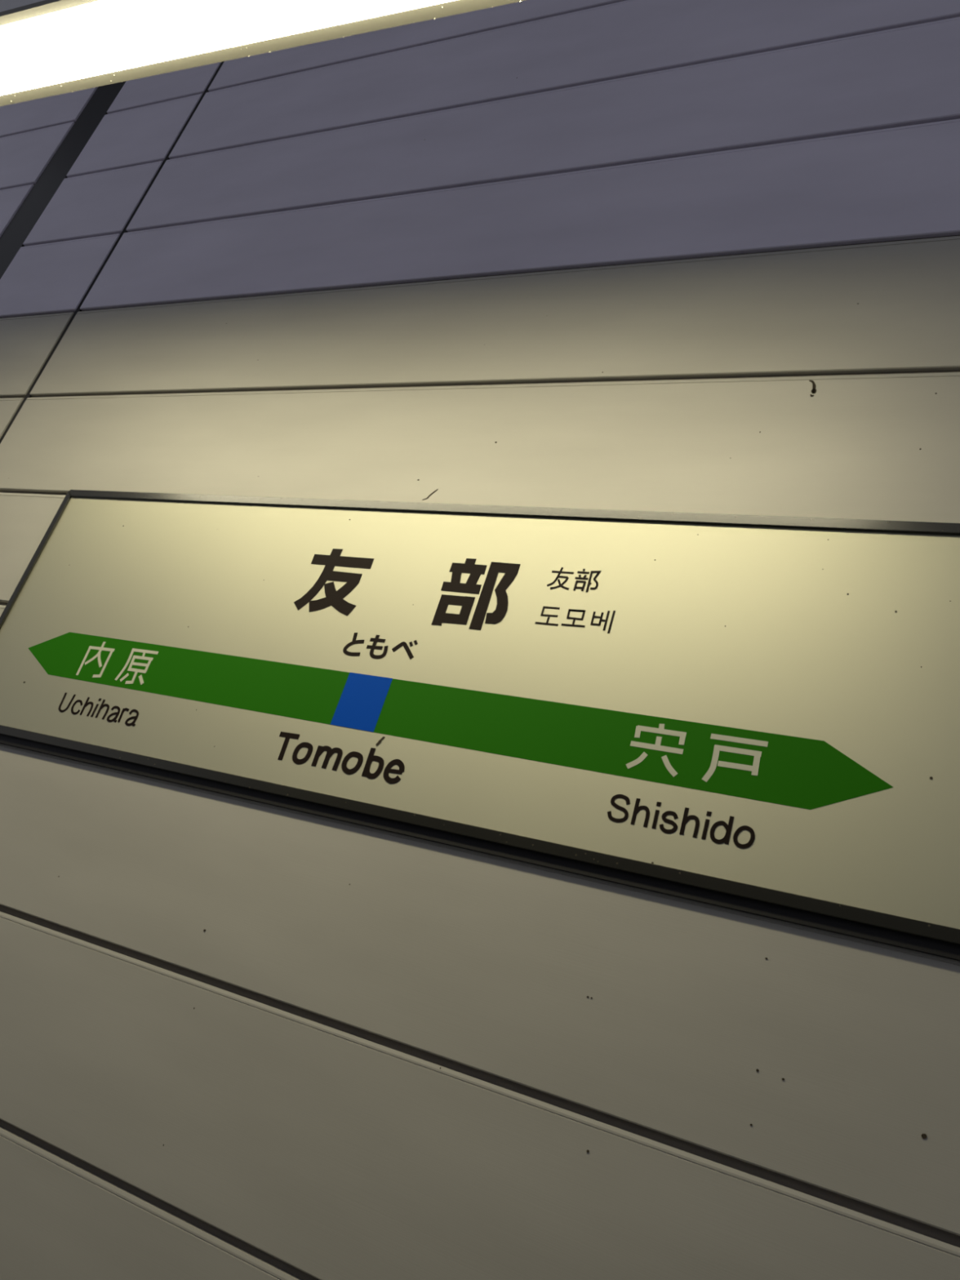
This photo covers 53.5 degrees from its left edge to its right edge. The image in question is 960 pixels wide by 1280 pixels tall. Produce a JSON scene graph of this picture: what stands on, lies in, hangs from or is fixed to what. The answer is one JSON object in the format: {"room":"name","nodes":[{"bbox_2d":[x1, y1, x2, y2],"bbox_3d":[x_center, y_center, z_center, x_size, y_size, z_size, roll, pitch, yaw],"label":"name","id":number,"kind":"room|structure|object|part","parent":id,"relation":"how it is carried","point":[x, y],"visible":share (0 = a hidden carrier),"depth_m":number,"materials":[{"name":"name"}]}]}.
{"room":"train station platform","nodes":[
{"label":"train station platform","id":0,"kind":"room"},
{"bbox_2d":[0,0,959,1279],"bbox_3d":[-0.183,-0.287,1.382,6.000,4.320,0.101,6,-24,27],"label":"wall","id":1,"kind":"structure","parent":0,"point":[693,256],"depth_m":1.10,"materials":[{"name":"grey metal"}]},
{"bbox_3d":[-0.148,0.100,1.090,1.793,0.193,0.006,6,-24,27],"label":"panel","id":2,"kind":"part","parent":1,"relation":"part of","materials":[{"name":"beige paint"}]},
{"bbox_3d":[-0.962,-0.357,1.718,0.286,0.193,0.006,6,-24,27],"label":"panel","id":3,"kind":"part","parent":1,"relation":"part of","materials":[{"name":"beige paint"}]},
{"bbox_3d":[-1.825,-1.002,2.476,1.856,0.193,0.006,6,-24,27],"label":"panel","id":4,"kind":"part","parent":1,"relation":"part of","materials":[{"name":"blue paint"}]},
{"bbox_3d":[-0.090,-0.076,1.163,1.793,0.193,0.006,6,-24,27],"label":"panel","id":5,"kind":"part","parent":1,"relation":"part of","materials":[{"name":"beige paint"}]},
{"bbox_3d":[-0.904,-0.533,1.792,0.286,0.193,0.006,6,-24,27],"label":"panel","id":6,"kind":"part","parent":1,"relation":"part of","materials":[{"name":"beige paint"}]},
{"bbox_3d":[-1.767,-1.179,2.549,1.856,0.193,0.006,6,-24,27],"label":"panel","id":7,"kind":"part","parent":1,"relation":"part of","materials":[{"name":"blue paint"}]},
{"bbox_3d":[-1.710,-1.356,2.623,1.856,0.193,0.006,6,-24,27],"label":"panel","id":8,"kind":"part","parent":1,"relation":"part of","materials":[{"name":"blue paint"}]},
{"bbox_3d":[-0.847,-0.710,1.865,0.286,0.193,0.006,6,-24,27],"label":"panel","id":9,"kind":"part","parent":1,"relation":"part of","materials":[{"name":"blue paint"}]},
{"bbox_2d":[0,80,126,279],"bbox_3d":[-1.121,-0.411,1.823,0.096,4.320,0.004,6,-24,27],"label":"trim","id":10,"kind":"structure","parent":1,"relation":"attached to","point":[13,237],"depth_m":2.07,"materials":[{"name":"black metal"}]},
{"bbox_3d":[-0.789,-0.887,1.939,0.286,0.193,0.006,6,-24,27],"label":"panel","id":11,"kind":"part","parent":1,"relation":"part of","materials":[{"name":"blue paint"}]},
{"bbox_3d":[-0.731,-1.064,2.012,0.286,0.193,0.006,6,-24,27],"label":"panel","id":12,"kind":"part","parent":1,"relation":"part of","materials":[{"name":"blue paint"}]},
{"bbox_3d":[-0.321,0.631,0.869,1.793,0.193,0.006,6,-24,27],"label":"panel","id":13,"kind":"part","parent":1,"relation":"part of","materials":[{"name":"beige paint"}]},
{"bbox_3d":[-0.673,-1.241,2.086,0.286,0.193,0.006,6,-24,27],"label":"panel","id":14,"kind":"part","parent":1,"relation":"part of","materials":[{"name":"blue paint"}]},
{"bbox_3d":[0.256,-1.137,1.604,1.793,0.193,0.006,6,-24,27],"label":"panel","id":15,"kind":"part","parent":1,"relation":"part of","materials":[{"name":"blue paint"}]},
{"bbox_2d":[0,489,959,960],"bbox_3d":[-0.117,0.011,1.115,1.317,0.406,0.010,6,-24,27],"label":"station sign","id":16,"kind":"object","parent":1,"relation":"attached to","point":[753,714],"visible":1,"depth_m":1.01,"materials":[{"name":"beige metal"}]},
{"bbox_3d":[-0.693,-0.058,1.417,0.010,0.392,0.010,6,-24,27],"label":"frame rail","id":17,"kind":"part","parent":16,"relation":"part of","materials":[{"name":"black metal"}]},
{"bbox_3d":[-0.171,0.176,1.047,1.313,0.012,0.010,6,-24,27],"label":"frame rail","id":18,"kind":"part","parent":16,"relation":"part of","materials":[{"name":"black metal"}]},
{"bbox_3d":[-0.060,-0.163,1.188,1.313,0.012,0.010,6,-24,27],"label":"frame rail","id":19,"kind":"part","parent":16,"relation":"part of","materials":[{"name":"black metal"}]},
{"bbox_3d":[-0.033,-0.253,1.237,1.793,0.193,0.006,6,-24,27],"label":"panel","id":20,"kind":"part","parent":1,"relation":"part of","materials":[{"name":"beige paint"}]},
{"bbox_3d":[-0.206,0.277,1.016,1.793,0.193,0.006,6,-24,27],"label":"panel","id":21,"kind":"part","parent":1,"relation":"part of","materials":[{"name":"beige paint"}]},
{"bbox_3d":[-0.264,0.454,0.943,1.793,0.193,0.006,6,-24,27],"label":"panel","id":22,"kind":"part","parent":1,"relation":"part of","materials":[{"name":"beige paint"}]},
{"bbox_3d":[0.025,-0.430,1.310,1.793,0.193,0.006,6,-24,27],"label":"panel","id":23,"kind":"part","parent":1,"relation":"part of","materials":[{"name":"beige paint"}]},
{"bbox_3d":[0.083,-0.607,1.384,1.793,0.193,0.006,6,-24,27],"label":"panel","id":24,"kind":"part","parent":1,"relation":"part of","materials":[{"name":"blue paint"}]},
{"bbox_3d":[0.141,-0.784,1.457,1.793,0.193,0.006,6,-24,27],"label":"panel","id":25,"kind":"part","parent":1,"relation":"part of","materials":[{"name":"blue paint"}]},
{"bbox_3d":[0.198,-0.961,1.530,1.793,0.193,0.006,6,-24,27],"label":"panel","id":26,"kind":"part","parent":1,"relation":"part of","materials":[{"name":"blue paint"}]},
{"bbox_3d":[0.268,-2.461,1.786,6.000,0.080,1.100,6,-24,27],"label":"ceiling","id":27,"kind":"structure","parent":0,"visible":0},
{"bbox_2d":[0,0,525,106],"bbox_3d":[-0.091,-1.559,1.439,1.484,1.977,0.102,7,-24,26],"label":"lamp","id":28,"kind":"object","parent":27,"relation":"hanging from","point":[48,47],"visible":1,"depth_m":1.08,"materials":[{"name":"white plastic"}]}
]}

